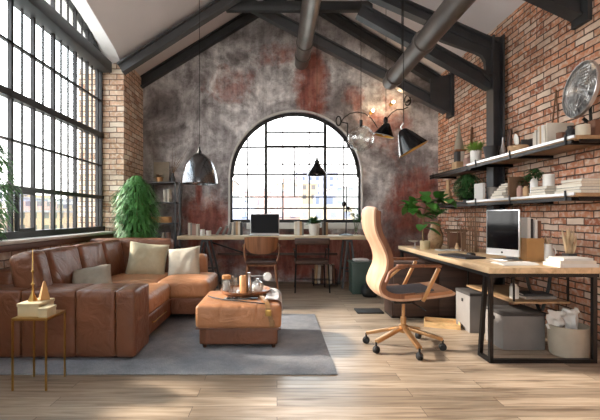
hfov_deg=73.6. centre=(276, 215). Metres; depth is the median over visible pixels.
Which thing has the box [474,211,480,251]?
bundle
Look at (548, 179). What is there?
canister
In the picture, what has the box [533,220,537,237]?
binder
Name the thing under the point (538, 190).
book
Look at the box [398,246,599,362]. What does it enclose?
desk
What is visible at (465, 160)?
box
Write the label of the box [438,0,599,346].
wall
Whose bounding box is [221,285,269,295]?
serving tray
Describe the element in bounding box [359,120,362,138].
pendant lamp
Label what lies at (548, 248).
mug
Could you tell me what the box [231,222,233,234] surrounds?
book
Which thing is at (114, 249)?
cushion
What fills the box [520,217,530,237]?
binder
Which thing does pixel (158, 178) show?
pot plant
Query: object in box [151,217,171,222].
box
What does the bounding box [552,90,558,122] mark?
sticks
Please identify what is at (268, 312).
strap
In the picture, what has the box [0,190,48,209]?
building
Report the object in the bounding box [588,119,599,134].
canister
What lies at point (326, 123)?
window
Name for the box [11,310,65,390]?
side table
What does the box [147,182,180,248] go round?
shelving unit
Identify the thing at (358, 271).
storage bin
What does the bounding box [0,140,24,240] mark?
trailing plant
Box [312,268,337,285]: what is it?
rack
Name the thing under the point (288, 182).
building
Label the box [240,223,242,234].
book
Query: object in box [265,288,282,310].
folded cloth
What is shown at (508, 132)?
board
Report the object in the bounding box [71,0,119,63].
trim
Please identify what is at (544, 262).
book
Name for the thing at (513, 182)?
bookend
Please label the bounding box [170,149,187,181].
vase
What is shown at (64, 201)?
building
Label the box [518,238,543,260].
magazine file
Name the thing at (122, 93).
wall pillar
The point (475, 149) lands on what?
potted plant
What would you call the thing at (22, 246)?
window sill
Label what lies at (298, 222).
book
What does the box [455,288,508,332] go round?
storage box
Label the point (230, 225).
book
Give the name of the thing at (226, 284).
candle jar
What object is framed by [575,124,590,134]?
bowl
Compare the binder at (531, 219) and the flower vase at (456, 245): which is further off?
the flower vase at (456, 245)
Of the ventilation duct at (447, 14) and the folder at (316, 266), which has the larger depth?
the folder at (316, 266)
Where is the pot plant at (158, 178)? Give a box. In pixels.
[152,174,163,181]
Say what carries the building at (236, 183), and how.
on the ground
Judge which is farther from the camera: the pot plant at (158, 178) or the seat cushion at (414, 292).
the pot plant at (158, 178)
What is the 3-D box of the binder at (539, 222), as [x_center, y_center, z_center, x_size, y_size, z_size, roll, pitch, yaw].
[2.303,0.213,3.579,0.025,0.340,0.143,0,0,0]
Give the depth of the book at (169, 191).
6.49 m
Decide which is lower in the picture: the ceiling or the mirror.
the mirror
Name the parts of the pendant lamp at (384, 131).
lamp shade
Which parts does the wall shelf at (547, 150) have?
under rail, under rail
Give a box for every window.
[0,0,116,245]
[228,110,362,228]
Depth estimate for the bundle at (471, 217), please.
4.41 m
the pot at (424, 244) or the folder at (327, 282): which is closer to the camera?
the pot at (424, 244)
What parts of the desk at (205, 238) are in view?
trestle leg, trestle leg, trestle leg, trestle leg, trestle leg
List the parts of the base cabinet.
door, door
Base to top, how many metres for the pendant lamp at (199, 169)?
2.809 m
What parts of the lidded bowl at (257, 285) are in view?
lid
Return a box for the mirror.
[263,272,271,280]
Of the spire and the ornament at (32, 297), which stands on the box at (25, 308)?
the ornament at (32, 297)
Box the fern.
[108,175,164,237]
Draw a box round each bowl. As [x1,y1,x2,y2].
[252,278,263,291]
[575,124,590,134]
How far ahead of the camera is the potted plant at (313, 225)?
6.29 m
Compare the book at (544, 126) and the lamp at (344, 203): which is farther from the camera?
the lamp at (344, 203)
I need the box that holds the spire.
[452,123,464,168]
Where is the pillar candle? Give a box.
[240,275,245,292]
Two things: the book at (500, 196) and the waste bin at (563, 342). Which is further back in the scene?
the book at (500, 196)
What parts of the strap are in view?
cord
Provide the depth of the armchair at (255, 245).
5.84 m
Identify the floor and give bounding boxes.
[0,282,599,419]
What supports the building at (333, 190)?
on the ground
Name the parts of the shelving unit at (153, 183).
shelf, shelf, post, post, post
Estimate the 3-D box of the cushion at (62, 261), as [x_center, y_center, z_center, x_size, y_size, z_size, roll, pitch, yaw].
[-2.030,0.525,3.700,0.302,0.479,0.546,0,0,0]
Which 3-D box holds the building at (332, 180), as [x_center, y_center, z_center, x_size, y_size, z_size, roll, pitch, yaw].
[12.000,1.205,130.000,14.400,31.850,12.400,0,0,0]
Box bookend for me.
[508,177,527,196]
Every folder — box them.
[314,265,317,283]
[317,265,320,283]
[320,265,323,283]
[323,265,326,283]
[326,265,328,283]
[329,264,331,283]
[331,264,334,283]
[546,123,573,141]
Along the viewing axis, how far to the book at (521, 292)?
3.45 m
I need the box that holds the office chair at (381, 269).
[361,206,455,359]
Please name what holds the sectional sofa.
on the area rug
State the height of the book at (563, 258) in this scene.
0.018 m
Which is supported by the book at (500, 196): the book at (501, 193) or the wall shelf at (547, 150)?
the book at (501, 193)
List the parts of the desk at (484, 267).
leg, leg, shelf rod, shelf rod, leg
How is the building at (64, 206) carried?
on the ground
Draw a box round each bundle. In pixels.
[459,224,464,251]
[465,206,472,251]
[467,216,473,251]
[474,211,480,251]
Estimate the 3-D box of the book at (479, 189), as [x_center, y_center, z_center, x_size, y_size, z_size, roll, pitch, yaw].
[2.400,-0.285,4.739,0.028,0.200,0.203,0,0,0]
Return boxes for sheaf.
[435,249,460,250]
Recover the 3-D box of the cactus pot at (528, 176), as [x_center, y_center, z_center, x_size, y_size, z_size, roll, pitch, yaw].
[2.581,-0.304,4.130,0.222,0.238,0.224,0,0,-29]
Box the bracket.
[387,95,410,117]
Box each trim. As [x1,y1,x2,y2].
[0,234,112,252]
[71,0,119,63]
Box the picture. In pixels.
[153,162,169,181]
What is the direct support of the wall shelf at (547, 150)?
attached to the wall at (542, 50)
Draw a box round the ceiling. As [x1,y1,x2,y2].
[86,0,524,75]
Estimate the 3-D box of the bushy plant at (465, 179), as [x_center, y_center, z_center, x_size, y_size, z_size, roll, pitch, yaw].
[2.529,-0.373,5.281,0.446,0.388,0.467,0,0,-44]
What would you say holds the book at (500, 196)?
on the wall shelf at (549, 198)
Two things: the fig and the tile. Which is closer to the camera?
the tile
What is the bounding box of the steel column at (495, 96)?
[486,34,504,284]
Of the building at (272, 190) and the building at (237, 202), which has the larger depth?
the building at (272, 190)
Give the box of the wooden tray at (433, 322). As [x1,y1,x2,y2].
[424,316,460,329]
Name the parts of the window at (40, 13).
sash, sill, arch frame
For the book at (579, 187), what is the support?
on the book at (580, 190)
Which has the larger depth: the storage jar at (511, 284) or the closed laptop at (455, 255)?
the closed laptop at (455, 255)
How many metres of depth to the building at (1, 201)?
67.02 m
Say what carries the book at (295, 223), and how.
on the desk at (205, 238)
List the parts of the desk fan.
blade, blade, blade, blade, blade, stem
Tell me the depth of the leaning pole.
5.65 m
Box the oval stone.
[514,134,518,144]
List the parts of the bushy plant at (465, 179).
pot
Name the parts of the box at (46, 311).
lid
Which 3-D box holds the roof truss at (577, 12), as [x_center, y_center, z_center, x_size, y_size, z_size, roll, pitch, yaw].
[1.710,-2.384,3.620,2.243,1.308,0.200,0,0,0]
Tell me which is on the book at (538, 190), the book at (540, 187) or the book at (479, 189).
the book at (540, 187)
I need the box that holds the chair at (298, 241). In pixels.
[293,238,330,292]
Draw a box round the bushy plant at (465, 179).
[450,173,485,201]
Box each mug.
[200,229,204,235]
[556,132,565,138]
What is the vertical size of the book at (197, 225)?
0.180 m
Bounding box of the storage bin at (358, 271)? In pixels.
[347,260,371,293]
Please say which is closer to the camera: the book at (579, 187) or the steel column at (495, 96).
the book at (579, 187)
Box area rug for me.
[0,314,336,374]
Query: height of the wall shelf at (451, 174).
0.084 m
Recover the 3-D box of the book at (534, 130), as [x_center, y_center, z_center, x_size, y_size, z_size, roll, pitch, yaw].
[2.554,-0.730,3.823,0.173,0.180,0.026,0,0,0]
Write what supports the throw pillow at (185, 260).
on the sectional sofa
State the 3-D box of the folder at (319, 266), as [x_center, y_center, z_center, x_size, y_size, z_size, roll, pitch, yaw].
[0.681,0.942,6.534,0.051,0.296,0.193,0,0,0]
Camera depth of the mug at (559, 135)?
3.41 m
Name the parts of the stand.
post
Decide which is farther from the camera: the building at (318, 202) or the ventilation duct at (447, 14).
the building at (318, 202)
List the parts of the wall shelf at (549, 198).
under rail, under rail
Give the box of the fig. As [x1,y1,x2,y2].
[399,191,456,248]
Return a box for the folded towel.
[352,258,368,261]
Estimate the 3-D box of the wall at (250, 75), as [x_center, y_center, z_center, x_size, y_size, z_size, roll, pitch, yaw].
[0.025,-1.445,7.040,6.050,5.150,0.280,0,0,0]
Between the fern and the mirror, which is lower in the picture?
the mirror
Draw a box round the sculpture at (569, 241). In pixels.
[561,227,576,255]
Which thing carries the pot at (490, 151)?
on the wall shelf at (547, 150)
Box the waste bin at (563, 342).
[547,322,589,357]
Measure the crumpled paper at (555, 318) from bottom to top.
0.168 m
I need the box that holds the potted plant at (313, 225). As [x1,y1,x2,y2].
[306,216,322,235]
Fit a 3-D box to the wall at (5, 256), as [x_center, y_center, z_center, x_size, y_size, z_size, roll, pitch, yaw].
[-2.790,-1.020,1.720,0.420,4.300,8.640,0,0,0]
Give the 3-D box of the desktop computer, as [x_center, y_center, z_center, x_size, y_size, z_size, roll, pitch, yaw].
[2.059,0.169,3.600,0.190,0.452,0.330,0,0,-22]
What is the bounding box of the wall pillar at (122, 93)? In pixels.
[78,62,142,237]
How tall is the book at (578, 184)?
0.026 m
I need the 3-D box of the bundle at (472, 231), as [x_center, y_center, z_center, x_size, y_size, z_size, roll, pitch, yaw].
[2.137,0.198,4.395,0.073,0.395,0.041,0,0,-6]
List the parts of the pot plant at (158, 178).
pot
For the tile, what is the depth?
4.12 m
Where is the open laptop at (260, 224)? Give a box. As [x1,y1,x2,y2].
[249,214,278,235]
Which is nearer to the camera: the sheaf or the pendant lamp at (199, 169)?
the sheaf
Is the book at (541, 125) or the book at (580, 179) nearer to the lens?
the book at (580, 179)
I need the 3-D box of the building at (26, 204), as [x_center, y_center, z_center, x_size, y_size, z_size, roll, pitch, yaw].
[-46.000,7.155,78.000,10.400,19.950,10.400,0,0,0]
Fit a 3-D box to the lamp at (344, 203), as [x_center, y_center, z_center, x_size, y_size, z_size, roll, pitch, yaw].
[1.284,-0.688,6.450,0.687,1.995,0.230,0,0,0]
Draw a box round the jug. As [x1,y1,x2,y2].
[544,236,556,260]
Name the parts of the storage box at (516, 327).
lid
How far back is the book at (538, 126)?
3.77 m
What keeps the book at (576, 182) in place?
on the book at (578, 184)
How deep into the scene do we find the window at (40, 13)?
4.73 m
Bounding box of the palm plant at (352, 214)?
[344,208,361,231]
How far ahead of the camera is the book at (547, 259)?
3.07 m
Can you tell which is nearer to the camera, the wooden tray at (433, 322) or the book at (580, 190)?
the book at (580, 190)
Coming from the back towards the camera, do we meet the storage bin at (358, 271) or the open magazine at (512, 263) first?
the storage bin at (358, 271)
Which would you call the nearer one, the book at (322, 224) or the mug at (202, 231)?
the mug at (202, 231)
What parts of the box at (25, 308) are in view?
lid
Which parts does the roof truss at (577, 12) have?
plate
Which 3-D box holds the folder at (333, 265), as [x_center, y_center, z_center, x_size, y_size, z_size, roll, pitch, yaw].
[0.916,0.939,6.534,0.036,0.300,0.193,0,0,0]
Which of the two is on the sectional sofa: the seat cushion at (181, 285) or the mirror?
the seat cushion at (181, 285)
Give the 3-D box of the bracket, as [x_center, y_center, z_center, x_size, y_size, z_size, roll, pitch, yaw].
[2.072,-1.857,6.841,0.418,0.410,0.108,0,0,0]
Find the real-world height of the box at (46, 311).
0.062 m
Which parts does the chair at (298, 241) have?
leg, seat, backrest, leg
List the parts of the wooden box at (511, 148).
lid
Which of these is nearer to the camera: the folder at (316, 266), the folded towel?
the folded towel
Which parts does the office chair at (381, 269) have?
leg, leg, armrest, leg, armrest, leg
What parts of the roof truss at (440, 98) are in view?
plate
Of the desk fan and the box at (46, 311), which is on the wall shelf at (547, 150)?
the desk fan
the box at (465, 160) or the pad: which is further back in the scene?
the box at (465, 160)
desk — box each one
[177,234,366,288]
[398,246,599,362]
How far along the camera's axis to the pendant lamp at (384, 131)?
5.54 m
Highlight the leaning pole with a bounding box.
[469,127,472,156]
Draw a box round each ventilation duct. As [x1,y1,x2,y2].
[295,0,320,69]
[382,0,475,89]
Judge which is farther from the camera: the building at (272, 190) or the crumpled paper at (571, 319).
the building at (272, 190)
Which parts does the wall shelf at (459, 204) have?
under rail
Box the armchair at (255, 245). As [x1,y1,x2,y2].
[242,237,280,289]
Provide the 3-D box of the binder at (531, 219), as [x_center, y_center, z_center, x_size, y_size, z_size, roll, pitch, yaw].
[2.241,0.203,3.579,0.011,0.360,0.142,0,0,0]
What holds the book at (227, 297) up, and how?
on the ottoman
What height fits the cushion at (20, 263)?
0.479 m
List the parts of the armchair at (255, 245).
arm post, seat, seat rail, backrest, leg, arm post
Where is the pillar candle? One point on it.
(242, 277)
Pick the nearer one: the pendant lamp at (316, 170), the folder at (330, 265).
the pendant lamp at (316, 170)
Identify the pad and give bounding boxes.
[354,308,383,313]
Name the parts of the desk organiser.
panel, rail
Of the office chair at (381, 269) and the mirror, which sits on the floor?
the office chair at (381, 269)
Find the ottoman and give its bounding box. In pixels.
[195,291,281,346]
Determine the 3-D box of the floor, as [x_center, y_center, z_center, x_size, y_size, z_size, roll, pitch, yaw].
[-0.050,1.190,2.250,6.100,0.120,9.900,0,0,0]
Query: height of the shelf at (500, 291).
0.018 m
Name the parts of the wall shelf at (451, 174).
under rail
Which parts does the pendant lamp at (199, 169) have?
lamp shade, cord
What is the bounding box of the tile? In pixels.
[521,139,532,146]
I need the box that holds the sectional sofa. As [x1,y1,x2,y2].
[0,238,217,357]
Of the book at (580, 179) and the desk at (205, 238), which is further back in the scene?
the desk at (205, 238)
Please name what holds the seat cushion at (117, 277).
on the sectional sofa
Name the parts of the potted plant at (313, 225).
pot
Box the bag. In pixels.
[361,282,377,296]
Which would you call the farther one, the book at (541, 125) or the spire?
the spire
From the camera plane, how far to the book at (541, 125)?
3.73 m
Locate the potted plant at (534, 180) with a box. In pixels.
[523,168,543,192]
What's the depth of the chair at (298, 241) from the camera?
5.90 m
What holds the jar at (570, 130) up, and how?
on the wall shelf at (547, 150)
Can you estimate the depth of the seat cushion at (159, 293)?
3.86 m
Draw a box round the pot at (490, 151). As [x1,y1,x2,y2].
[483,145,498,158]
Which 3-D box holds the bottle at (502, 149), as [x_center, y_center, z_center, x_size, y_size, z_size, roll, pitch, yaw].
[2.620,-0.775,4.640,0.068,0.270,0.068,0,0,0]
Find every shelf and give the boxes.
[429,166,485,179]
[437,200,471,207]
[466,134,599,168]
[466,190,599,205]
[466,285,569,303]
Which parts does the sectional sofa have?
backrest frame, arm panel, arm panel, arm panel, arm panel, rail, rail, arm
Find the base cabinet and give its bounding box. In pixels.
[384,259,482,317]
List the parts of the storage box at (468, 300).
lid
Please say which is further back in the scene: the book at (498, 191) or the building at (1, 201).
the building at (1, 201)
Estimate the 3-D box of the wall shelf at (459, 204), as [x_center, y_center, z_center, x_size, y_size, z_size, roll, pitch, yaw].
[2.596,-0.165,5.635,0.368,0.084,1.330,0,0,0]
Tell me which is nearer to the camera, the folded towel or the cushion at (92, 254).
the cushion at (92, 254)
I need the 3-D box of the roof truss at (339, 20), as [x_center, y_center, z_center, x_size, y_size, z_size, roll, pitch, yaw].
[0.210,-3.045,6.820,5.224,1.726,0.120,0,0,0]
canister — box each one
[543,174,554,185]
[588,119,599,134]
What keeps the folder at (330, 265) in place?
in the rack
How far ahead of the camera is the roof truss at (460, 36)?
4.84 m
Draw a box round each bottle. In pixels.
[500,137,505,154]
[517,186,522,196]
[523,186,528,195]
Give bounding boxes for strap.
[208,295,273,326]
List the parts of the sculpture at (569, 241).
pot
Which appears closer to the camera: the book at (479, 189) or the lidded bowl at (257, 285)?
the lidded bowl at (257, 285)
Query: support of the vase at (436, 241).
on the desk at (484, 267)
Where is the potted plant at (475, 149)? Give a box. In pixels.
[463,140,485,162]
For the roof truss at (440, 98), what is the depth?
6.15 m
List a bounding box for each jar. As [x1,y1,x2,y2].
[222,274,230,290]
[509,283,518,298]
[565,126,574,136]
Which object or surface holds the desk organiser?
on the desk at (484, 267)
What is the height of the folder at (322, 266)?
0.289 m
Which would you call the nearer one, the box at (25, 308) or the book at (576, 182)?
the box at (25, 308)
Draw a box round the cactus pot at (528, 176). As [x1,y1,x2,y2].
[519,176,532,192]
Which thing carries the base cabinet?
on the floor
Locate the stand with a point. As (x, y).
(267, 276)
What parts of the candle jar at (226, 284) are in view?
lid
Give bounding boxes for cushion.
[9,250,52,288]
[41,246,81,283]
[72,242,105,267]
[99,239,125,275]
[111,272,167,282]
[127,283,169,313]
[158,272,217,297]
[196,291,281,327]
[391,281,453,301]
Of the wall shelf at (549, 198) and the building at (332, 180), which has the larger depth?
the building at (332, 180)
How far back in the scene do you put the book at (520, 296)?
3.40 m
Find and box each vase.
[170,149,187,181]
[428,221,443,248]
[444,180,451,202]
[454,218,459,248]
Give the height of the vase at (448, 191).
0.340 m
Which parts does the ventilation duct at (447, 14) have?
hanger rod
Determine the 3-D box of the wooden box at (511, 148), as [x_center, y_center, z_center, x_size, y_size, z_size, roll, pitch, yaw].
[2.500,-0.684,4.149,0.196,0.088,0.196,0,0,0]
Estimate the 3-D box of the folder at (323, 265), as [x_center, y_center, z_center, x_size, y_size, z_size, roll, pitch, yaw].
[0.775,0.939,6.534,0.045,0.301,0.193,0,0,0]
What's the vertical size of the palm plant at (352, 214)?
0.437 m
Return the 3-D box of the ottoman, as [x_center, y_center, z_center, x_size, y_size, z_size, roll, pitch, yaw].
[-0.325,0.926,3.680,0.732,0.386,0.692,0,0,0]
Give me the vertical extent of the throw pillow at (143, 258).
0.478 m
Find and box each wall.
[0,0,90,268]
[143,0,437,281]
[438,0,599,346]
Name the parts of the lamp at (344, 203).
arched arm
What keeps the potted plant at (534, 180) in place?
on the wall shelf at (549, 198)
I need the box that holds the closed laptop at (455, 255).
[438,253,485,258]
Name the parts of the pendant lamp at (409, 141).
cord, lamp shade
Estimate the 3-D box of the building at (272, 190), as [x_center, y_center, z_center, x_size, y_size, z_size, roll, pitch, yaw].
[-1.000,5.655,78.000,10.400,22.950,10.400,0,0,0]
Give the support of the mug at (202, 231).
on the desk at (205, 238)
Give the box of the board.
[506,129,511,152]
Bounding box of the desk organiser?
[444,229,467,248]
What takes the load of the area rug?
on the floor
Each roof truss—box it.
[117,0,453,118]
[140,0,440,88]
[355,0,498,90]
[523,0,591,29]
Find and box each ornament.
[28,249,37,301]
[38,281,49,300]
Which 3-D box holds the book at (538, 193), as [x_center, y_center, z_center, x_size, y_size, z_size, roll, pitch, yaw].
[2.502,-0.200,3.690,0.223,0.030,0.220,0,0,-3]
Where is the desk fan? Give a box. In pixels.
[562,60,599,123]
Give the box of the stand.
[246,272,271,292]
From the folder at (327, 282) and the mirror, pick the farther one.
the folder at (327, 282)
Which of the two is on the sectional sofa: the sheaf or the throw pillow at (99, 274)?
the throw pillow at (99, 274)
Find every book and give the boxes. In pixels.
[167,189,171,201]
[196,224,199,234]
[224,296,257,299]
[227,223,231,234]
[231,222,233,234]
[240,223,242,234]
[294,222,296,234]
[297,221,299,234]
[321,221,323,234]
[474,183,484,199]
[490,195,507,198]
[492,192,507,195]
[494,190,507,192]
[519,290,552,295]
[519,294,556,298]
[528,192,553,195]
[530,189,555,192]
[531,186,555,189]
[534,130,536,145]
[538,126,539,143]
[541,125,542,143]
[542,261,599,267]
[543,125,545,142]
[545,258,596,263]
[548,256,592,260]
[554,189,599,193]
[555,186,599,191]
[556,183,599,188]
[561,178,599,182]
[561,181,599,184]
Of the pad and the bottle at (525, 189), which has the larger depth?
the pad
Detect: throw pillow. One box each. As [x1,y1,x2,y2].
[72,264,111,283]
[125,241,169,273]
[168,246,199,275]
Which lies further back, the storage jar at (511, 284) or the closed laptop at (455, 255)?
the closed laptop at (455, 255)
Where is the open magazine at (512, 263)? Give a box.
[491,261,538,265]
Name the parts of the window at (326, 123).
sill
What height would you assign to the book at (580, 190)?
0.028 m
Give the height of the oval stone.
0.124 m
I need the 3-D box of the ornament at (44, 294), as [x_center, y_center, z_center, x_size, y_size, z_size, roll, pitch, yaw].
[-1.600,0.509,2.750,0.059,0.130,0.059,0,0,45]
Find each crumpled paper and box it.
[545,309,565,328]
[561,307,579,328]
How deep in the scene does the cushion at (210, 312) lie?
3.34 m
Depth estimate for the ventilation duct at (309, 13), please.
5.43 m
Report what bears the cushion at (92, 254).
on the sectional sofa
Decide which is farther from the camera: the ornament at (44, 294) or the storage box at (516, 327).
the storage box at (516, 327)
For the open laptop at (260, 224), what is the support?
on the desk at (205, 238)
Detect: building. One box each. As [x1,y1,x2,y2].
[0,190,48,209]
[0,201,5,231]
[6,201,77,230]
[29,195,72,203]
[57,197,77,210]
[233,179,239,195]
[233,192,256,218]
[243,185,299,218]
[268,177,318,218]
[291,170,338,194]
[299,195,355,218]
[327,186,357,216]
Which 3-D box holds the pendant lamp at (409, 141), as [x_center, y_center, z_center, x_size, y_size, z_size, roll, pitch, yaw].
[1.392,-1.956,4.093,0.295,2.711,0.324,0,0,0]
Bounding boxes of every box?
[17,298,54,316]
[38,305,56,317]
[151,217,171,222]
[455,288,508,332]
[463,157,469,166]
[485,305,545,349]
[507,144,528,152]
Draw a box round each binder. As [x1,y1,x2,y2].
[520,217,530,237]
[531,219,532,237]
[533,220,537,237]
[538,221,540,237]
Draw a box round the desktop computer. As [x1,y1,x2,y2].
[486,209,521,260]
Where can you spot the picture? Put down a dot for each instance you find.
(160, 168)
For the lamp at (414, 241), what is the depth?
4.90 m
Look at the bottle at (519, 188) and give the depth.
3.96 m
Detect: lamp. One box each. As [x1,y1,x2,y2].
[181,0,217,184]
[307,157,326,175]
[335,112,377,235]
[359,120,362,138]
[373,117,393,138]
[398,0,427,157]
[408,240,417,247]

